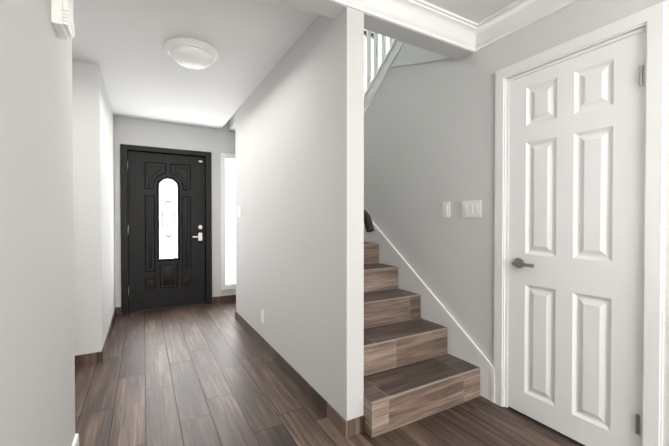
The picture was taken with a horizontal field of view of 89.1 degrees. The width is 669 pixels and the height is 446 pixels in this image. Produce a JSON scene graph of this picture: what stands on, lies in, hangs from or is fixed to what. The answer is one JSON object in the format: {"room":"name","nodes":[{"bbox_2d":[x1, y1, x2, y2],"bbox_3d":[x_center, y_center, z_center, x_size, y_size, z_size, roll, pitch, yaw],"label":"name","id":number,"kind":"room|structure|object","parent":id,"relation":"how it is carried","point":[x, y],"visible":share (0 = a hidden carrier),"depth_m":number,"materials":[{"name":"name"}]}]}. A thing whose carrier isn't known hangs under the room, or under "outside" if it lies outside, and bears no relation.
{"room":"entrance hallway","nodes":[
{"label":"entrance hallway","id":0,"kind":"room"},
{"bbox_2d":[0,0,74,445],"bbox_3d":[-0.088,-0.033,-0.589,0.120,2.440,5.200,0,1,-29],"label":"wall","id":1,"kind":"structure","parent":0,"point":[37,376],"depth_m":1.11,"materials":[{"name":"grey paint"}]},
{"bbox_2d":[51,0,74,38],"bbox_3d":[-1.101,-0.891,1.379,0.056,0.230,0.134,0,1,-29],"label":"door chime","id":2,"kind":"object","parent":1,"relation":"attached to","point":[62,18],"visible":1,"depth_m":1.34,"materials":[{"name":"white plastic"}]},
{"bbox_2d":[72,433,78,445],"bbox_3d":[-0.033,1.141,-0.537,0.013,0.092,5.213,0,1,-29],"label":"baseboard","id":3,"kind":"structure","parent":1,"relation":"attached to","point":[75,441],"depth_m":1.66,"materials":[{"name":"white wood"}]},
{"bbox_2d":[72,60,102,355],"bbox_3d":[-2.930,-0.067,2.298,2.240,2.440,0.120,0,1,-29],"label":"wall","id":4,"kind":"structure","parent":0,"point":[87,209],"depth_m":2.75,"materials":[{"name":"grey paint"}]},
{"bbox_2d":[75,349,104,366],"bbox_3d":[-2.876,1.111,2.267,2.210,0.086,0.010,0,1,-29],"label":"baseboard","id":5,"kind":"structure","parent":4,"relation":"attached to","point":[97,357],"depth_m":2.76,"materials":[{"name":"brown wood"}]},
{"bbox_2d":[101,73,114,344],"bbox_3d":[-2.399,-0.081,3.515,0.120,2.440,1.480,0,1,-29],"label":"wall","id":6,"kind":"structure","parent":0,"point":[108,202],"depth_m":3.37,"materials":[{"name":"grey paint"}]},
{"bbox_2d":[102,307,117,352],"bbox_3d":[-2.316,1.096,3.524,0.020,0.086,1.570,0,1,-29],"label":"baseboard","id":7,"kind":"structure","parent":6,"relation":"attached to","point":[106,342],"depth_m":3.45,"materials":[{"name":"brown wood"}]},
{"bbox_2d":[114,117,235,306],"bbox_3d":[-1.309,-1.529,5.047,3.540,5.300,0.150,0,1,-29],"label":"wall","id":8,"kind":"structure","parent":0,"point":[154,134],"depth_m":4.54,"materials":[{"name":"grey paint"}]},
{"bbox_2d":[120,144,211,313],"bbox_3d":[-2.219,0.073,4.542,1.076,2.108,0.166,0,1,-29],"label":"door frame","id":9,"kind":"structure","parent":8,"relation":"attached to","point":[125,149],"depth_m":4.37,"materials":[{"name":"black wood"}]},
{"bbox_2d":[128,151,204,310],"bbox_3d":[-2.206,0.101,4.519,0.915,2.030,0.103,0,1,-29],"label":"front door","id":10,"kind":"structure","parent":8,"relation":"in","point":[166,211],"depth_m":4.52,"materials":[{"name":"black wood"}]},
{"bbox_2d":[212,295,235,302],"bbox_3d":[-0.772,1.076,5.288,2.158,0.086,0.010,0,1,-29],"label":"baseboard","id":11,"kind":"structure","parent":8,"relation":"attached to","point":[227,298],"depth_m":4.83,"materials":[{"name":"brown wood"}]},
{"bbox_2d":[220,153,235,289],"bbox_3d":[-1.449,-0.022,4.947,0.420,1.940,0.114,0,1,-29],"label":"sidelight window","id":12,"kind":"structure","parent":8,"relation":"in","point":[228,214],"depth_m":4.94,"materials":[{"name":"white glass"}]},
{"bbox_2d":[72,0,319,129],"bbox_3d":[-2.419,-1.440,2.535,3.620,0.300,3.440,0,1,-29],"label":"ceiling","id":13,"kind":"structure","parent":0,"point":[145,75],"depth_m":2.52,"materials":[{"name":"white paint"}]},
{"bbox_2d":[163,37,218,69],"bbox_3d":[-1.067,-1.230,2.542,0.380,0.118,0.380,0,1,-29],"label":"ceiling light","id":14,"kind":"object","parent":13,"relation":"attached to","point":[191,53],"visible":1,"depth_m":2.44,"materials":[{"name":"white glass"}]},
{"bbox_2d":[228,113,234,131],"bbox_3d":[-0.454,-1.522,4.926,1.930,0.410,0.900,0,1,-29],"label":"ceiling","id":15,"kind":"structure","parent":0,"point":[231,123],"depth_m":4.68,"materials":[{"name":"white paint"}]},
{"bbox_2d":[235,7,363,420],"bbox_3d":[-0.504,-1.504,2.935,0.110,5.300,2.520,0,1,-29],"label":"wall","id":16,"kind":"structure","parent":0,"point":[299,138],"depth_m":2.22,"materials":[{"name":"grey paint"}]},
{"bbox_2d":[261,309,263,323],"bbox_3d":[-0.659,0.859,3.117,0.009,0.115,0.070,0,1,-29],"label":"electrical outlet plate","id":17,"kind":"object","parent":16,"relation":"attached to","point":[262,316],"visible":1,"depth_m":3.11,"materials":[{"name":"white plastic"}]},
{"bbox_2d":[235,311,352,437],"bbox_3d":[-0.548,1.103,2.941,0.030,0.086,2.540,0,1,-29],"label":"baseboard","id":18,"kind":"structure","parent":16,"relation":"attached to","point":[348,428],"depth_m":2.30,"materials":[{"name":"brown wood"}]},
{"bbox_2d":[75,301,584,445],"bbox_3d":[-0.290,1.229,0.947,6.100,0.120,8.450,0,1,-29],"label":"floor","id":19,"kind":"structure","parent":0,"point":[213,374],"depth_m":2.17,"materials":[{"name":"wood"}]},
{"bbox_2d":[364,242,479,437],"bbox_3d":[0.433,0.096,3.368,1.924,2.090,2.472,0,1,-29],"label":"stairs","id":20,"kind":"structure","parent":19,"relation":"on","point":[414,370],"depth_m":2.25,"materials":[{"name":"wood"}]},
{"bbox_2d":[277,0,474,60],"bbox_3d":[-0.070,-2.647,1.795,2.280,2.988,0.130,0,1,-29],"label":"wall","id":21,"kind":"structure","parent":0,"point":[374,24],"depth_m":2.04,"materials":[{"name":"grey paint"}]},
{"bbox_2d":[330,0,477,50],"bbox_3d":[-0.016,-1.217,1.715,2.040,0.125,0.092,0,1,-29],"label":"crown molding","id":22,"kind":"structure","parent":21,"relation":"attached to","point":[429,19],"depth_m":2.03,"materials":[{"name":"white wood"}]},
{"bbox_2d":[423,0,515,22],"bbox_3d":[1.571,-1.409,-0.067,3.540,0.300,4.750,0,1,-29],"label":"ceiling","id":23,"kind":"structure","parent":0,"point":[476,11],"depth_m":2.01,"materials":[{"name":"white paint"}]},
{"bbox_2d":[364,0,668,445],"bbox_3d":[1.811,-0.231,0.928,0.120,2.800,5.985,0,1,-29],"label":"wall","id":24,"kind":"structure","parent":0,"point":[411,149],"depth_m":2.47,"materials":[{"name":"grey paint"}]},
{"bbox_2d":[364,40,451,112],"bbox_3d":[0.638,-0.270,3.011,0.180,2.830,1.245,0,1,-29],"label":"trim","id":25,"kind":"structure","parent":24,"relation":"attached to","point":[399,53],"depth_m":2.99,"materials":[{"name":"white wood"}]},
{"bbox_2d":[364,30,393,93],"bbox_3d":[0.643,-1.887,2.983,0.070,1.336,1.225,0,1,-29],"label":"baluster","id":26,"kind":"object","parent":25,"relation":"on","point":[370,35],"visible":0.1,"depth_m":3.39,"materials":[{"name":"white wood"}]},
{"bbox_2d":[364,221,494,402],"bbox_3d":[0.657,0.502,2.842,0.022,1.289,1.533,0,1,-29],"label":"trim","id":27,"kind":"structure","parent":24,"relation":"attached to","point":[461,344],"depth_m":2.60,"materials":[{"name":"white wood"}]},
{"bbox_2d":[442,202,449,216],"bbox_3d":[0.831,-0.099,2.536,0.011,0.115,0.070,0,1,-29],"label":"switch plate","id":28,"kind":"object","parent":24,"relation":"attached to","point":[445,205],"depth_m":2.53,"materials":[{"name":"white plastic"}]},
{"bbox_2d":[461,200,480,216],"bbox_3d":[0.939,-0.097,2.344,0.011,0.115,0.162,0,1,-29],"label":"switch plate","id":29,"kind":"object","parent":24,"relation":"attached to","point":[472,208],"depth_m":2.34,"materials":[{"name":"white plastic"}]},
{"bbox_2d":[470,0,577,51],"bbox_3d":[2.051,-1.201,0.275,0.092,0.125,4.630,0,1,-29],"label":"crown molding","id":30,"kind":"structure","parent":24,"relation":"attached to","point":[519,14],"depth_m":2.02,"materials":[{"name":"white wood"}]},
{"bbox_2d":[508,32,641,445],"bbox_3d":[1.230,0.138,1.829,0.095,2.018,0.640,0,1,-29],"label":"closet door","id":31,"kind":"structure","parent":24,"relation":"in","point":[574,224],"depth_m":1.78,"materials":[{"name":"white paint"}]},
{"bbox_2d":[494,0,667,445],"bbox_3d":[1.279,0.099,1.855,0.138,2.120,0.815,0,1,-29],"label":"closet door frame","id":32,"kind":"object","parent":24,"relation":"attached to","point":[653,19],"visible":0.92,"depth_m":1.52,"materials":[{"name":"white wood"}]},
{"bbox_3d":[2.193,-1.497,2.314,0.120,5.300,8.050,0,1,-29],"label":"wall","id":33,"kind":"structure","parent":0,"visible":0},
{"bbox_2d":[364,29,394,78],"bbox_3d":[0.617,-2.828,4.940,0.026,1.860,1.760,0,1,-29],"label":"window","id":34,"kind":"structure","parent":33,"relation":"in","point":[379,48],"depth_m":4.92,"materials":[{"name":"white"}]},
{"bbox_3d":[-0.158,-0.431,2.523,0.076,0.597,0.824,0,1,-29],"label":"brackets","id":35,"kind":"object","parent":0,"visible":0},
{"bbox_2d":[364,209,373,231],"bbox_3d":[-0.132,-0.443,2.510,0.078,0.981,1.364,0,1,-29],"label":"handrail","id":36,"kind":"object","parent":35,"relation":"attached to","point":[369,226],"visible":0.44,"depth_m":1.95,"materials":[{"name":"black wood"}]}
]}

